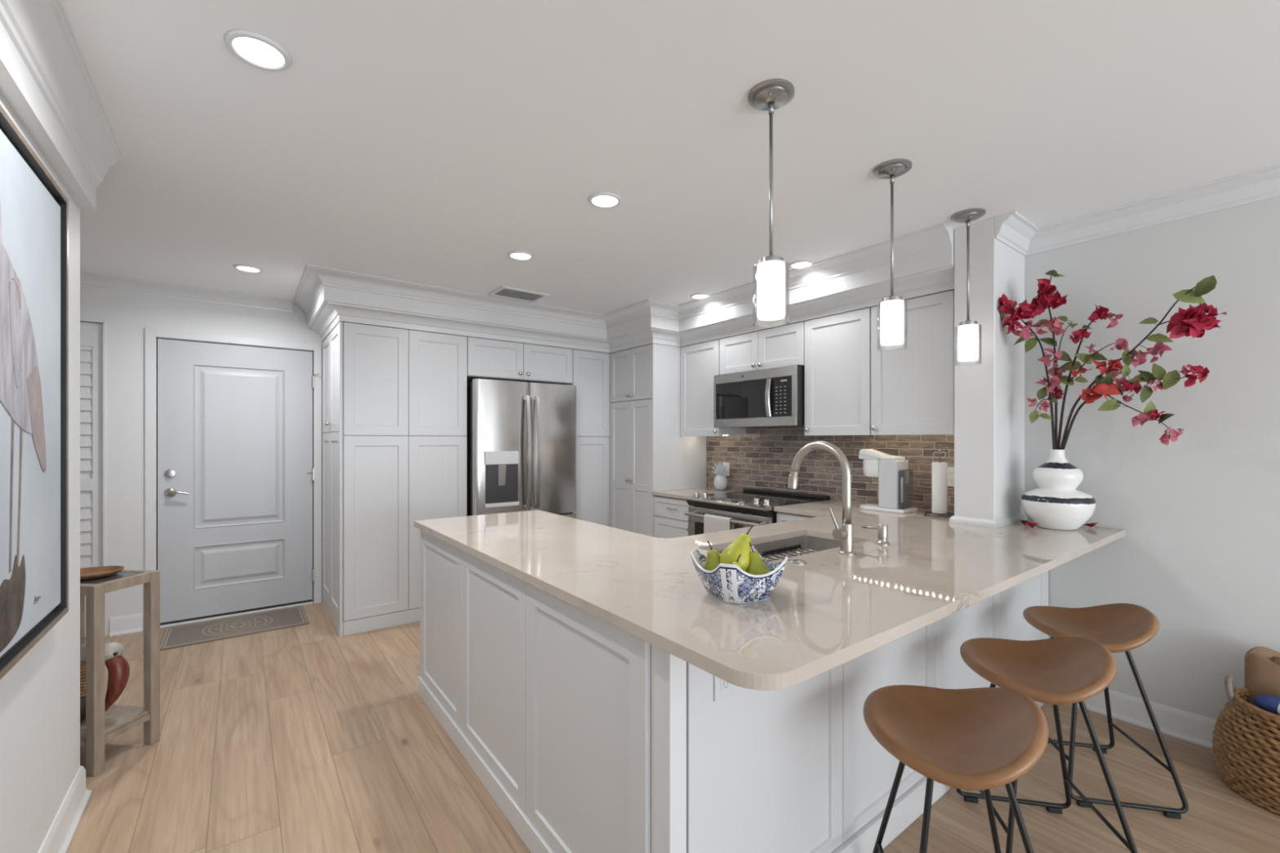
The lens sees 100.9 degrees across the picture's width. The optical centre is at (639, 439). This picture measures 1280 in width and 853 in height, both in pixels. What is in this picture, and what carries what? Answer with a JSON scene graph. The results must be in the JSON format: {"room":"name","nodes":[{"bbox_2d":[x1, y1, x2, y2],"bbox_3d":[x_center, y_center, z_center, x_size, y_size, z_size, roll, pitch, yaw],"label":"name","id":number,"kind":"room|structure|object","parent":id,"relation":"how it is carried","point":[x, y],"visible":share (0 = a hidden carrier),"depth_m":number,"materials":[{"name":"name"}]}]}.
{"room":"kitchen","nodes":[
{"label":"kitchen","id":0,"kind":"room"},
{"bbox_2d":[0,93,79,852],"bbox_3d":[-0.017,0.121,-0.872,0.130,2.440,7.030,0,0,-37],"label":"wall","id":1,"kind":"structure","parent":0,"point":[40,694],"depth_m":1.65,"materials":[{"name":"white paint"}]},
{"bbox_2d":[0,104,68,679],"bbox_3d":[-1.510,-0.109,1.240,0.039,1.310,1.080,0,0,-37],"label":"framed painting","id":2,"kind":"object","parent":1,"relation":"attached to","point":[34,209],"visible":1,"depth_m":1.40,"materials":[{"name":"black"}]},
{"bbox_2d":[0,0,121,210],"bbox_3d":[0.080,-0.981,-0.800,0.112,0.234,7.028,0,0,-37],"label":"trim","id":3,"kind":"structure","parent":1,"relation":"attached to","point":[45,80],"depth_m":1.48,"materials":[{"name":"white paint"}]},
{"bbox_2d":[37,765,91,852],"bbox_3d":[-0.014,1.279,-0.854,0.156,0.124,7.056,0,0,-37],"label":"baseboard","id":4,"kind":"structure","parent":1,"relation":"attached to","point":[58,839],"depth_m":1.78,"materials":[{"name":"white paint"}]},
{"bbox_2d":[80,286,608,636],"bbox_3d":[-2.457,0.121,4.593,5.130,2.440,0.150,0,0,-37],"label":"wall","id":5,"kind":"structure","parent":0,"point":[126,315],"depth_m":3.69,"materials":[{"name":"white paint"}]},
{"bbox_2d":[80,321,102,637],"bbox_3d":[-3.857,0.268,3.485,0.452,2.122,0.034,0,0,-37],"label":"door","id":6,"kind":"structure","parent":5,"relation":"in","point":[91,333],"depth_m":3.58,"materials":[{"name":"white paint"}]},
{"bbox_2d":[80,319,106,566],"bbox_3d":[-3.827,0.268,3.455,0.472,2.146,0.010,0,0,-37],"label":"trim","id":7,"kind":"structure","parent":5,"relation":"attached to","point":[83,320],"depth_m":3.59,"materials":[{"name":"white paint"}]},
{"bbox_2d":[109,613,142,636],"bbox_3d":[-3.553,1.279,3.652,0.163,0.124,0.026,0,0,-37],"label":"baseboard","id":8,"kind":"structure","parent":5,"relation":"attached to","point":[130,624],"depth_m":3.65,"materials":[{"name":"white paint"}]},
{"bbox_2d":[80,272,293,312],"bbox_3d":[-3.596,-1.062,3.576,2.086,0.074,0.095,0,0,-37],"label":"trim","id":9,"kind":"structure","parent":5,"relation":"attached to","point":[86,280],"depth_m":3.80,"materials":[{"name":"white paint"}]},
{"bbox_2d":[144,328,321,603],"bbox_3d":[-3.091,0.277,4.084,1.068,2.128,0.136,0,0,-37],"label":"trim","id":10,"kind":"structure","parent":5,"relation":"attached to","point":[151,335],"depth_m":3.86,"materials":[{"name":"white paint"}]},
{"bbox_2d":[160,601,313,628],"bbox_3d":[-3.083,1.333,4.075,0.948,0.016,0.120,0,0,-37],"label":"threshold","id":11,"kind":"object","parent":5,"relation":"attached to","point":[308,602],"depth_m":4.01,"materials":[{"name":"white paint"}]},
{"bbox_2d":[157,338,319,625],"bbox_3d":[-3.039,0.301,4.053,0.984,2.046,0.099,0,0,-37],"label":"door","id":12,"kind":"structure","parent":5,"relation":"in","point":[236,473],"depth_m":4.02,"materials":[{"name":"grey paint"}]},
{"bbox_2d":[466,337,572,384],"bbox_3d":[-1.255,-0.654,4.776,0.940,0.306,1.002,0,0,-37],"label":"upper cabinet","id":13,"kind":"object","parent":5,"relation":"attached to","point":[487,359],"visible":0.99,"depth_m":4.37,"materials":[{"name":"white paint"}]},
{"bbox_2d":[57,0,1279,315],"bbox_3d":[0.387,-1.149,0.839,5.430,0.100,9.570,0,0,-37],"label":"ceiling","id":14,"kind":"structure","parent":0,"point":[427,142],"depth_m":1.85,"materials":[{"name":"white paint"}]},
{"bbox_2d":[232,264,263,272],"bbox_3d":[-2.507,-1.094,3.380,0.156,0.010,0.156,0,0,-37],"label":"recessed light","id":15,"kind":"object","parent":14,"relation":"in","point":[250,268],"visible":1,"depth_m":3.37,"materials":[{"name":"white paint"}]},
{"bbox_2d":[223,29,292,71],"bbox_3d":[-1.076,-1.094,1.491,0.156,0.010,0.156,0,0,-37],"label":"recessed light","id":16,"kind":"object","parent":14,"relation":"in","point":[256,50],"visible":1,"depth_m":1.48,"materials":[{"name":"white paint"}]},
{"bbox_2d":[488,285,549,302],"bbox_3d":[-0.911,-1.093,3.973,0.373,0.012,0.270,0,0,-37],"label":"ceiling vent","id":17,"kind":"object","parent":14,"relation":"in","point":[504,291],"visible":1,"depth_m":3.96,"materials":[{"name":"white metal"}]},
{"bbox_2d":[507,250,533,260],"bbox_3d":[-0.709,-1.094,3.141,0.156,0.010,0.156,0,0,-37],"label":"recessed light","id":18,"kind":"object","parent":14,"relation":"in","point":[515,255],"visible":1,"depth_m":3.13,"materials":[{"name":"white paint"}]},
{"bbox_2d":[587,191,622,208],"bbox_3d":[-0.161,-1.094,2.418,0.156,0.010,0.156,0,0,-37],"label":"recessed light","id":19,"kind":"object","parent":14,"relation":"in","point":[602,199],"visible":1,"depth_m":2.41,"materials":[{"name":"white paint"}]},
{"bbox_2d":[690,293,711,299],"bbox_3d":[0.461,-1.094,4.028,0.156,0.010,0.156,0,0,-37],"label":"recessed light","id":20,"kind":"object","parent":14,"relation":"in","point":[698,295],"visible":1,"depth_m":4.01,"materials":[{"name":"white paint"}]},
{"bbox_2d":[747,78,794,328],"bbox_3d":[0.416,-0.733,1.678,0.144,0.730,0.144,0,0,-37],"label":"pendant light","id":21,"kind":"object","parent":14,"relation":"hanging from","point":[771,95],"visible":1,"depth_m":1.65,"materials":[{"name":"white glass"}]},
{"bbox_2d":[789,260,814,269],"bbox_3d":[1.010,-1.094,3.304,0.156,0.010,0.156,0,0,-37],"label":"recessed light","id":22,"kind":"object","parent":14,"relation":"in","point":[797,264],"visible":0.98,"depth_m":3.28,"materials":[{"name":"white paint"}]},
{"bbox_2d":[872,158,911,351],"bbox_3d":[1.019,-0.733,2.134,0.144,0.730,0.144,0,0,-37],"label":"pendant light","id":23,"kind":"object","parent":14,"relation":"hanging from","point":[892,306],"visible":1,"depth_m":2.11,"materials":[{"name":"white glass"}]},
{"bbox_2d":[951,208,986,365],"bbox_3d":[1.599,-0.733,2.574,0.144,0.730,0.144,0,0,-37],"label":"pendant light","id":24,"kind":"object","parent":14,"relation":"hanging from","point":[968,330],"visible":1,"depth_m":2.55,"materials":[{"name":"white glass"}]},
{"bbox_2d":[66,602,1279,852],"bbox_3d":[0.387,1.391,0.839,5.430,0.100,9.570,0,0,-37],"label":"floor","id":25,"kind":"structure","parent":0,"point":[309,738],"depth_m":2.08,"materials":[{"name":"brown wood"}]},
{"bbox_2d":[80,568,159,776],"bbox_3d":[-2.367,0.962,2.253,0.420,0.758,0.262,0,0,6],"label":"console table","id":26,"kind":"object","parent":25,"relation":"on","point":[99,726],"visible":0.48,"depth_m":2.20,"materials":[{"name":"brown wood"}]},
{"bbox_2d":[80,565,124,580],"bbox_3d":[-2.351,0.572,2.247,0.228,0.026,0.182,0,0,-37],"label":"tray","id":27,"kind":"object","parent":26,"relation":"on","point":[87,573],"visible":0.63,"depth_m":2.29,"materials":[{"name":"brown wood"}]},
{"bbox_2d":[80,641,129,720],"bbox_3d":[-2.351,1.028,2.261,0.249,0.316,0.152,0,0,-37],"label":"bird figurine","id":28,"kind":"object","parent":26,"relation":"on","point":[118,668],"visible":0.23,"depth_m":2.26,"materials":[{"name":"ceramic"}]},
{"bbox_2d":[80,704,150,746],"bbox_3d":[-2.367,1.209,2.253,0.408,0.040,0.250,0,0,6],"label":"shelf","id":29,"kind":"object","parent":26,"relation":"attached to","point":[119,719],"depth_m":2.23,"materials":[{"name":"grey wood"}]},
{"bbox_2d":[160,605,309,650],"bbox_3d":[-2.887,1.336,3.797,0.820,0.008,0.496,0,0,-37],"label":"doormat","id":30,"kind":"object","parent":25,"relation":"on","point":[184,635],"visible":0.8,"depth_m":3.75,"materials":[{"name":"beige fabric"}]},
{"bbox_2d":[321,321,466,636],"bbox_3d":[-1.999,0.267,4.231,0.901,2.148,0.972,0,0,-37],"label":"pantry cabinet","id":31,"kind":"object","parent":25,"relation":"on","point":[394,400],"visible":0.94,"depth_m":3.82,"materials":[{"name":"white paint"}]},
{"bbox_2d":[466,378,576,518],"bbox_3d":[-1.175,0.437,4.652,0.891,1.808,1.066,0,0,-37],"label":"refrigerator","id":32,"kind":"object","parent":25,"relation":"on","point":[521,436],"visible":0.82,"depth_m":4.22,"materials":[{"name":"grey metal"}]},
{"bbox_2d":[417,529,651,852],"bbox_3d":[-0.300,0.901,2.239,0.722,0.880,1.965,0,0,-37],"label":"base cabinet","id":33,"kind":"object","parent":25,"relation":"on","point":[546,700],"visible":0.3,"depth_m":1.70,"materials":[{"name":"white paint"}]},
{"bbox_2d":[565,349,609,526],"bbox_3d":[-0.732,0.267,5.191,0.391,2.148,0.972,0,0,-37],"label":"pantry cabinet","id":34,"kind":"object","parent":25,"relation":"on","point":[590,370],"visible":0.26,"depth_m":4.82,"materials":[{"name":"white paint"}]},
{"bbox_2d":[609,343,706,537],"bbox_3d":[0.144,0.267,4.853,0.651,2.148,0.662,0,0,-37],"label":"tall cabinet","id":35,"kind":"object","parent":25,"relation":"on","point":[649,453],"visible":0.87,"depth_m":4.58,"materials":[{"name":"white paint"}]},
{"bbox_2d":[653,495,689,537],"bbox_3d":[0.494,0.901,4.395,0.646,0.880,0.486,0,0,-37],"label":"base cabinet","id":36,"kind":"object","parent":25,"relation":"on","point":[670,521],"visible":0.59,"depth_m":4.25,"materials":[{"name":"white paint"}]},
{"bbox_2d":[651,487,742,498],"bbox_3d":[0.498,0.444,4.398,0.636,0.030,0.490,0,0,-37],"label":"countertop","id":37,"kind":"structure","parent":36,"relation":"on","point":[680,493],"depth_m":4.36,"materials":[{"name":"stone"}]},
{"bbox_2d":[711,462,729,490],"bbox_3d":[0.686,0.307,4.497,0.158,0.241,0.158,0,0,-37],"label":"ornament","id":38,"kind":"object","parent":37,"relation":"on","point":[720,482],"visible":1,"depth_m":4.46,"materials":[{"name":"white ceramic"}]},
{"bbox_2d":[684,488,830,535],"bbox_3d":[0.836,0.863,3.861,0.744,0.956,0.773,0,0,-37],"label":"range","id":39,"kind":"object","parent":25,"relation":"on","point":[748,507],"visible":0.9,"depth_m":3.75,"materials":[{"name":"black metal"}]},
{"bbox_2d":[703,514,733,533],"bbox_3d":[0.543,0.673,3.654,0.050,0.296,0.246,0,0,-37],"label":"dish towel","id":40,"kind":"object","parent":39,"relation":"hanging from","point":[712,523],"visible":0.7,"depth_m":3.65,"materials":[{"name":"white fabric"}]},
{"bbox_2d":[698,490,830,506],"bbox_3d":[0.902,0.424,3.911,0.571,0.008,0.773,0,0,-37],"label":"cooktop","id":41,"kind":"object","parent":39,"relation":"in","point":[778,498],"depth_m":3.85,"materials":[{"name":"black glass"}]},
{"bbox_2d":[776,511,815,522],"bbox_3d":[1.245,0.901,3.405,0.645,0.880,0.444,0,0,-37],"label":"base cabinet","id":42,"kind":"object","parent":25,"relation":"on","point":[780,517],"visible":0.02,"depth_m":3.33,"materials":[{"name":"white paint"}]},
{"bbox_2d":[651,570,1048,852],"bbox_3d":[0.865,0.901,2.292,2.595,0.880,0.815,0,0,-37],"label":"bar cabinet","id":43,"kind":"object","parent":25,"relation":"on","point":[798,768],"visible":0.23,"depth_m":1.50,"materials":[{"name":"white paint"}]},
{"bbox_2d":[714,675,735,702],"bbox_3d":[0.210,0.581,1.309,0.072,0.116,0.007,0,0,-37],"label":"wall outlet","id":44,"kind":"object","parent":43,"relation":"attached to","point":[723,689],"visible":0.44,"depth_m":1.30,"materials":[{"name":"white paint"}]},
{"bbox_2d":[413,499,1125,690],"bbox_3d":[0.562,0.444,2.664,2.644,0.030,2.346,0,0,-37],"label":"countertop","id":45,"kind":"structure","parent":43,"relation":"on","point":[824,613],"depth_m":1.64,"materials":[{"name":"stone"}]},
{"bbox_2d":[689,546,788,604],"bbox_3d":[0.271,0.371,1.454,0.216,0.114,0.216,0,0,-23],"label":"fruit bowl","id":46,"kind":"object","parent":45,"relation":"on","point":[728,583],"visible":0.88,"depth_m":1.37,"materials":[{"name":"blue ceramic"}]},
{"bbox_2d":[703,540,719,570],"bbox_3d":[0.215,0.351,1.472,0.081,0.139,0.081,0,0,-37],"label":"pear","id":47,"kind":"object","parent":46,"relation":"in","point":[713,560],"visible":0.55,"depth_m":1.46,"materials":[{"name":"green plant"}]},
{"bbox_2d":[720,524,753,571],"bbox_3d":[0.264,0.308,1.460,0.090,0.143,0.087,0,0,-37],"label":"pear","id":48,"kind":"object","parent":46,"relation":"in","point":[741,545],"visible":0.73,"depth_m":1.44,"materials":[{"name":"green plant"}]},
{"bbox_2d":[732,554,742,568],"bbox_3d":[0.251,0.360,1.410,0.066,0.114,0.066,0,0,-37],"label":"pear","id":49,"kind":"object","parent":46,"relation":"in","point":[738,563],"visible":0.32,"depth_m":1.40,"materials":[{"name":"green plant"}]},
{"bbox_2d":[745,541,770,574],"bbox_3d":[0.320,0.348,1.438,0.082,0.140,0.080,0,0,-37],"label":"pear","id":50,"kind":"object","parent":46,"relation":"in","point":[757,566],"visible":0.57,"depth_m":1.42,"materials":[{"name":"green plant"}]},
{"bbox_2d":[717,535,839,561],"bbox_3d":[0.610,0.550,2.184,0.760,0.182,0.375,0,0,-37],"label":"sink","id":51,"kind":"object","parent":45,"relation":"in","point":[807,542],"visible":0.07,"depth_m":2.46,"materials":[{"name":"silver metal"}]},
{"bbox_2d":[760,544,817,560],"bbox_3d":[0.581,0.562,2.275,0.503,0.158,0.122,0,0,-37],"label":"rack","id":52,"kind":"object","parent":51,"relation":"in","point":[765,553],"visible":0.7,"depth_m":2.34,"materials":[{"name":"silver metal"}]},
{"bbox_2d":[788,559,806,564],"bbox_3d":[0.551,0.424,1.848,0.060,0.008,0.060,0,0,-37],"label":"cover","id":53,"kind":"object","parent":45,"relation":"on","point":[792,561],"visible":1,"depth_m":1.83,"materials":[{"name":"silver metal"}]},
{"bbox_2d":[787,440,855,555],"bbox_3d":[0.695,0.216,2.074,0.099,0.425,0.295,0,0,-37],"label":"faucet","id":54,"kind":"object","parent":45,"relation":"on","point":[844,534],"visible":1,"depth_m":1.98,"materials":[{"name":"silver metal"}]},
{"bbox_2d":[862,524,889,545],"bbox_3d":[0.982,0.389,2.198,0.054,0.080,0.112,0,0,-37],"label":"soap dispenser","id":55,"kind":"object","parent":45,"relation":"on","point":[882,529],"visible":1,"depth_m":2.16,"materials":[{"name":"silver metal"}]},
{"bbox_2d":[858,448,917,513],"bbox_3d":[1.500,0.243,3.228,0.170,0.370,0.305,0,0,-37],"label":"coffee maker","id":56,"kind":"object","parent":45,"relation":"on","point":[891,471],"visible":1,"depth_m":3.16,"materials":[{"name":"white plastic"}]},
{"bbox_2d":[863,503,878,506],"bbox_3d":[1.457,0.405,3.285,0.124,0.006,0.117,0,0,-37],"label":"drip tray","id":57,"kind":"object","parent":56,"relation":"on","point":[865,504],"depth_m":3.27,"materials":[{"name":"grey plastic"}]},
{"bbox_2d":[923,449,954,517],"bbox_3d":[1.687,0.241,2.974,0.159,0.373,0.159,0,0,-37],"label":"paper towel holder","id":58,"kind":"object","parent":45,"relation":"on","point":[928,513],"visible":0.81,"depth_m":2.96,"materials":[{"name":"grey metal"}]},
{"bbox_2d":[931,462,947,513],"bbox_3d":[1.687,0.269,2.974,0.077,0.284,0.077,0,0,-37],"label":"paper towel roll","id":59,"kind":"object","parent":58,"relation":"on","point":[939,470],"visible":0.99,"depth_m":2.94,"materials":[{"name":"white paper"}]},
{"bbox_2d":[1018,520,1029,524],"bbox_3d":[1.928,0.413,2.649,0.052,0.028,0.060,0,0,20],"label":"petal","id":60,"kind":"object","parent":45,"relation":"on","point":[1024,522],"visible":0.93,"depth_m":2.64,"materials":[{"name":"red plant"}]},
{"bbox_2d":[1025,522,1037,528],"bbox_3d":[1.892,0.413,2.563,0.052,0.028,0.060,0,0,-37],"label":"petal","id":61,"kind":"object","parent":45,"relation":"on","point":[1032,525],"visible":1,"depth_m":2.55,"materials":[{"name":"red plant"}]},
{"bbox_2d":[1021,448,1095,530],"bbox_3d":[2.030,0.237,2.570,0.285,0.382,0.285,0,0,-37],"label":"vase","id":62,"kind":"object","parent":45,"relation":"on","point":[1056,504],"visible":1,"depth_m":2.49,"materials":[{"name":"ceramic"}]},
{"bbox_2d":[999,293,1062,449],"bbox_3d":[1.903,-0.332,2.582,0.281,0.792,0.152,0,0,20],"label":"branch","id":63,"kind":"object","parent":62,"relation":"in","point":[1024,310],"visible":0.98,"depth_m":2.58,"materials":[{"name":"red plant"}]},
{"bbox_2d":[1031,269,1077,449],"bbox_3d":[1.997,-0.383,2.569,0.144,0.894,0.194,0,0,-37],"label":"branch","id":64,"kind":"object","parent":62,"relation":"in","point":[1046,298],"visible":0.94,"depth_m":2.57,"materials":[{"name":"red plant"}]},
{"bbox_2d":[1057,303,1128,449],"bbox_3d":[2.123,-0.286,2.480,0.125,0.701,0.286,0,0,-25],"label":"branch","id":65,"kind":"object","parent":62,"relation":"in","point":[1101,313],"visible":0.99,"depth_m":2.50,"materials":[{"name":"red plant"}]},
{"bbox_2d":[1061,363,1209,449],"bbox_3d":[2.114,-0.134,2.310,0.124,0.398,0.517,0,0,-27],"label":"branch","id":66,"kind":"object","parent":62,"relation":"in","point":[1107,387],"visible":1,"depth_m":2.24,"materials":[{"name":"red plant"}]},
{"bbox_2d":[1059,275,1226,449],"bbox_3d":[2.144,-0.290,2.295,0.138,0.709,0.584,0,0,-26],"label":"branch","id":67,"kind":"object","parent":62,"relation":"in","point":[1193,322],"visible":0.96,"depth_m":2.15,"materials":[{"name":"red plant"}]},
{"bbox_2d":[1082,522,1099,527],"bbox_3d":[2.184,0.413,2.564,0.060,0.028,0.052,0,0,1],"label":"petal","id":68,"kind":"object","parent":45,"relation":"on","point":[1091,525],"visible":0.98,"depth_m":2.56,"materials":[{"name":"red plant"}]},
{"bbox_2d":[862,684,1048,852],"bbox_3d":[0.799,0.990,1.346,0.435,0.701,0.488,0,0,12],"label":"counter stool","id":69,"kind":"object","parent":25,"relation":"on","point":[984,739],"visible":1,"depth_m":1.30,"materials":[{"name":"leather"}]},
{"bbox_2d":[955,636,1137,852],"bbox_3d":[1.282,0.990,1.712,0.435,0.701,0.488,0,0,12],"label":"counter stool","id":70,"kind":"object","parent":25,"relation":"on","point":[1067,670],"visible":0.94,"depth_m":1.67,"materials":[{"name":"leather"}]},
{"bbox_2d":[1022,603,1188,818],"bbox_3d":[1.765,0.990,2.078,0.435,0.701,0.488,0,0,12],"label":"counter stool","id":71,"kind":"object","parent":25,"relation":"on","point":[1118,627],"visible":0.8,"depth_m":2.00,"materials":[{"name":"leather"}]},
{"bbox_2d":[1211,675,1279,815],"bbox_3d":[2.471,1.139,1.929,0.440,0.402,0.519,0,0,-28],"label":"storage basket","id":72,"kind":"object","parent":25,"relation":"on","point":[1231,731],"visible":0.94,"depth_m":1.97,"materials":[{"name":"wicker"}]},
{"bbox_2d":[1244,646,1279,733],"bbox_3d":[2.506,0.986,1.995,0.200,0.310,0.298,0,0,-37],"label":"leather bag","id":73,"kind":"object","parent":72,"relation":"in","point":[1261,664],"visible":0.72,"depth_m":2.08,"materials":[{"name":"beige leather"}]},
{"bbox_2d":[1253,693,1279,715],"bbox_3d":[2.417,0.995,1.894,0.102,0.074,0.287,0,0,-18],"label":"rolled towel","id":74,"kind":"object","parent":72,"relation":"in","point":[1269,703],"visible":0.93,"depth_m":1.98,"materials":[{"name":"blue fabric"}]},
{"bbox_2d":[610,196,1279,719],"bbox_3d":[2.488,0.121,2.431,0.158,2.440,9.270,0,0,-37],"label":"wall","id":75,"kind":"structure","parent":0,"point":[1198,512],"depth_m":2.41,"materials":[{"name":"white paint"}]},
{"bbox_2d":[293,223,954,353],"bbox_3d":[-0.465,-0.953,3.991,4.675,0.290,1.902,0,0,10],"label":"trim","id":76,"kind":"structure","parent":75,"relation":"attached to","point":[924,260],"depth_m":3.80,"materials":[{"name":"white paint"}]},
{"bbox_2d":[680,339,746,436],"bbox_3d":[0.605,-0.418,4.493,0.351,0.778,0.468,0,0,-37],"label":"upper cabinet","id":77,"kind":"object","parent":75,"relation":"attached to","point":[700,362],"visible":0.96,"depth_m":4.41,"materials":[{"name":"white paint"}]},
{"bbox_2d":[723,462,729,475],"bbox_3d":[0.749,0.256,4.589,0.007,0.116,0.072,0,0,-37],"label":"wall outlet","id":78,"kind":"object","parent":75,"relation":"attached to","point":[728,464],"visible":0.53,"depth_m":4.57,"materials":[{"name":"white plastic"}]},
{"bbox_2d":[719,321,804,374],"bbox_3d":[0.988,-0.658,3.988,0.351,0.298,0.793,0,0,-37],"label":"upper cabinet","id":79,"kind":"object","parent":75,"relation":"attached to","point":[780,346],"visible":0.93,"depth_m":3.86,"materials":[{"name":"white paint"}]},
{"bbox_2d":[713,364,804,427],"bbox_3d":[0.957,-0.301,3.958,0.433,0.413,0.770,0,0,-37],"label":"microwave","id":80,"kind":"object","parent":79,"relation":"attached to","point":[772,397],"visible":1,"depth_m":3.79,"materials":[{"name":"silver metal"}]},
{"bbox_2d":[804,307,871,435],"bbox_3d":[1.371,-0.418,3.482,0.351,0.778,0.470,0,0,-37],"label":"upper cabinet","id":81,"kind":"object","parent":75,"relation":"attached to","point":[837,347],"visible":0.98,"depth_m":3.38,"materials":[{"name":"white paint"}]},
{"bbox_2d":[871,289,954,435],"bbox_3d":[1.666,-0.418,3.092,0.351,0.778,0.503,0,0,-37],"label":"upper cabinet","id":82,"kind":"object","parent":75,"relation":"attached to","point":[913,387],"visible":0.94,"depth_m":2.98,"materials":[{"name":"white paint"}]},
{"bbox_2d":[947,466,954,486],"bbox_3d":[1.850,0.219,3.135,0.007,0.116,0.072,0,0,-37],"label":"wall outlet","id":83,"kind":"object","parent":75,"relation":"attached to","point":[950,469],"visible":0.57,"depth_m":3.14,"materials":[{"name":"white plastic"}]},
{"bbox_2d":[995,163,1279,256],"bbox_3d":[3.490,-1.045,0.648,0.415,0.106,5.218,0,0,-37],"label":"trim","id":84,"kind":"structure","parent":75,"relation":"attached to","point":[1012,229],"depth_m":2.45,"materials":[{"name":"white paint"}]},
{"bbox_2d":[1070,688,1279,761],"bbox_3d":[3.675,1.279,0.725,0.026,0.124,5.118,0,0,-37],"label":"baseboard","id":85,"kind":"structure","parent":75,"relation":"attached to","point":[1190,727],"depth_m":2.42,"materials":[{"name":"white paint"}]},
{"bbox_2d":[954,217,1024,519],"bbox_3d":[1.857,0.121,2.802,0.415,2.440,0.187,0,0,-37],"label":"wall partition","id":86,"kind":"structure","parent":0,"point":[989,395],"depth_m":2.68,"materials":[{"name":"white paint"}]},
{"bbox_2d":[949,513,1026,527],"bbox_3d":[1.843,0.412,2.791,0.411,0.034,0.219,0,0,-37],"label":"trim","id":87,"kind":"structure","parent":86,"relation":"attached to","point":[1012,519],"depth_m":2.67,"materials":[{"name":"white paint"}]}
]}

